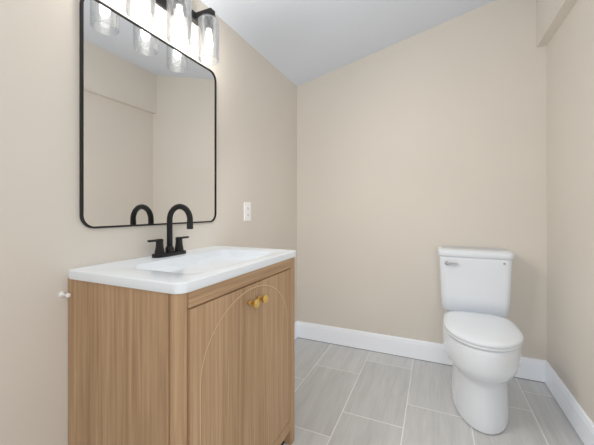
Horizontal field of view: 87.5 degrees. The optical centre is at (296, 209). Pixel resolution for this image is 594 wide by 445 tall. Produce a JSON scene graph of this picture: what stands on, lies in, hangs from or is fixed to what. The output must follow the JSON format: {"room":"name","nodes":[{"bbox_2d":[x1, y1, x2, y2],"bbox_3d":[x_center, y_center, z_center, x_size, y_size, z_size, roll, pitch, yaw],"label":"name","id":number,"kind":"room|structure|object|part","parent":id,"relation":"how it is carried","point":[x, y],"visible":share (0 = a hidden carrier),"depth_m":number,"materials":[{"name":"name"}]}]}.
{"room":"bathroom","nodes":[
{"label":"bathroom","id":0,"kind":"room"},
{"bbox_2d":[0,0,296,444],"bbox_3d":[-0.615,-0.208,1.330,0.100,2.536,3.000,0,0,24],"label":"wall","id":1,"kind":"structure","parent":0,"point":[43,236],"depth_m":0.95,"materials":[{"name":"paint"}]},
{"bbox_2d":[58,291,70,297],"bbox_3d":[-0.709,0.260,0.950,0.036,0.020,0.020,0,0,24],"label":"door stop","id":2,"kind":"object","parent":1,"relation":"attached to","point":[61,294],"visible":1,"depth_m":0.95,"materials":[{"name":"white plastic"}]},
{"bbox_2d":[79,0,216,227],"bbox_3d":[-0.562,-0.325,1.309,0.011,0.774,0.675,0,0,24],"label":"mirror","id":3,"kind":"object","parent":1,"relation":"attached to","point":[148,109],"visible":1,"depth_m":1.20,"materials":[{"name":"black mirror"}]},
{"bbox_2d":[125,0,219,64],"bbox_3d":[-0.503,-0.817,1.269,0.151,0.264,0.456,0,0,24],"label":"light","id":4,"kind":"object","parent":1,"relation":"attached to","point":[207,16],"visible":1,"depth_m":1.29,"materials":[{"name":"black"}]},
{"bbox_2d":[244,202,250,220],"bbox_3d":[-0.302,0.010,1.898,0.008,0.116,0.072,0,0,24],"label":"switch plate","id":5,"kind":"object","parent":1,"relation":"attached to","point":[247,205],"visible":1,"depth_m":1.89,"materials":[{"name":"white plastic"}]},
{"bbox_2d":[294,321,297,340],"bbox_3d":[-0.208,0.993,2.104,0.014,0.135,1.026,0,0,24],"label":"baseboard","id":6,"kind":"structure","parent":1,"relation":"attached to","point":[295,323],"depth_m":2.54,"materials":[{"name":"white paint"}]},
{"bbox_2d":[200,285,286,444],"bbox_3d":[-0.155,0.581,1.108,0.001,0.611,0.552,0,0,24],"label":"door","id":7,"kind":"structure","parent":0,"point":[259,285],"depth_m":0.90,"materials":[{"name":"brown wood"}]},
{"bbox_2d":[201,0,494,85],"bbox_3d":[0.198,-1.253,0.968,1.680,0.446,2.800,0,0,24],"label":"ceiling","id":8,"kind":"structure","parent":0,"point":[306,41],"depth_m":1.96,"materials":[{"name":"paint"}]},
{"bbox_2d":[297,0,546,359],"bbox_3d":[0.788,-0.208,2.293,1.680,2.536,0.100,0,0,24],"label":"wall","id":9,"kind":"structure","parent":0,"point":[430,139],"depth_m":2.19,"materials":[{"name":"paint"}]},
{"bbox_2d":[297,321,546,382],"bbox_3d":[0.764,0.993,2.241,1.680,0.135,0.014,0,0,24],"label":"baseboard","id":10,"kind":"structure","parent":9,"relation":"attached to","point":[532,369],"depth_m":2.27,"materials":[{"name":"white paint"}]},
{"bbox_2d":[283,338,583,444],"bbox_3d":[0.198,1.100,0.968,1.880,0.080,3.000,0,0,24],"label":"floor","id":11,"kind":"structure","parent":0,"point":[343,395],"depth_m":1.69,"materials":[{"name":"tile"}]},
{"bbox_2d":[68,204,295,444],"bbox_3d":[-0.348,0.517,1.190,0.494,1.085,0.724,0,0,24],"label":"vanity","id":12,"kind":"object","parent":11,"relation":"on","point":[171,346],"visible":1,"depth_m":0.92,"materials":[{"name":"brown wood"}]},
{"bbox_2d":[147,204,192,257],"bbox_3d":[-0.478,0.080,1.248,0.146,0.210,0.206,0,0,24],"label":"faucet","id":13,"kind":"object","parent":12,"relation":"on","point":[179,252],"depth_m":1.25,"materials":[{"name":"black metal"}]},
{"bbox_3d":[-0.228,0.603,0.969,0.019,0.675,0.308,0,0,24],"label":"door","id":14,"kind":"part","parent":12,"relation":"part of","materials":[{"name":"brown wood"}]},
{"bbox_3d":[-0.164,0.236,1.112,0.021,0.048,0.636,0,0,24],"label":"rail","id":15,"kind":"part","parent":12,"relation":"part of","materials":[{"name":"brown wood"}]},
{"bbox_3d":[-0.101,0.603,1.255,0.019,0.675,0.308,0,0,24],"label":"door","id":16,"kind":"part","parent":12,"relation":"part of","materials":[{"name":"brown wood"}]},
{"bbox_2d":[438,246,523,434],"bbox_3d":[1.007,0.652,1.722,0.402,0.816,0.716,0,0,24],"label":"toilet","id":17,"kind":"object","parent":11,"relation":"on","point":[483,346],"visible":1,"depth_m":1.60,"materials":[{"name":"white ceramic"}]},
{"bbox_3d":[1.109,0.477,1.953,0.386,0.386,0.210,0,0,24],"label":"tank","id":18,"kind":"part","parent":17,"relation":"part of","materials":[{"name":"white ceramic"}]},
{"bbox_3d":[1.107,0.266,1.947,0.402,0.044,0.224,0,0,24],"label":"lid","id":19,"kind":"part","parent":17,"relation":"part of","materials":[{"name":"white ceramic"}]},
{"bbox_3d":[0.998,0.850,1.702,0.360,0.420,0.665,0,0,24],"label":"bowl","id":20,"kind":"part","parent":17,"relation":"part of","materials":[{"name":"white ceramic"}]},
{"bbox_3d":[0.962,0.616,1.622,0.350,0.046,0.496,0,0,24],"label":"seat","id":21,"kind":"part","parent":17,"relation":"part of","materials":[{"name":"white plastic"}]},
{"bbox_2d":[536,0,576,46],"bbox_3d":[0.942,-1.243,0.637,0.052,0.467,2.800,0,0,24],"label":"soffit","id":22,"kind":"structure","parent":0,"point":[550,14],"depth_m":1.73,"materials":[{"name":"beige paint"}]},
{"bbox_2d":[547,0,593,423],"bbox_3d":[1.011,-0.208,0.606,0.100,2.536,3.000,0,0,24],"label":"wall","id":23,"kind":"structure","parent":0,"point":[570,52],"depth_m":1.56,"materials":[{"name":"paint"}]},
{"bbox_2d":[545,362,593,444],"bbox_3d":[0.956,0.993,0.623,0.014,0.135,2.786,0,0,24],"label":"baseboard","id":24,"kind":"structure","parent":23,"relation":"attached to","point":[582,424],"depth_m":1.53,"materials":[{"name":"white paint"}]}
]}

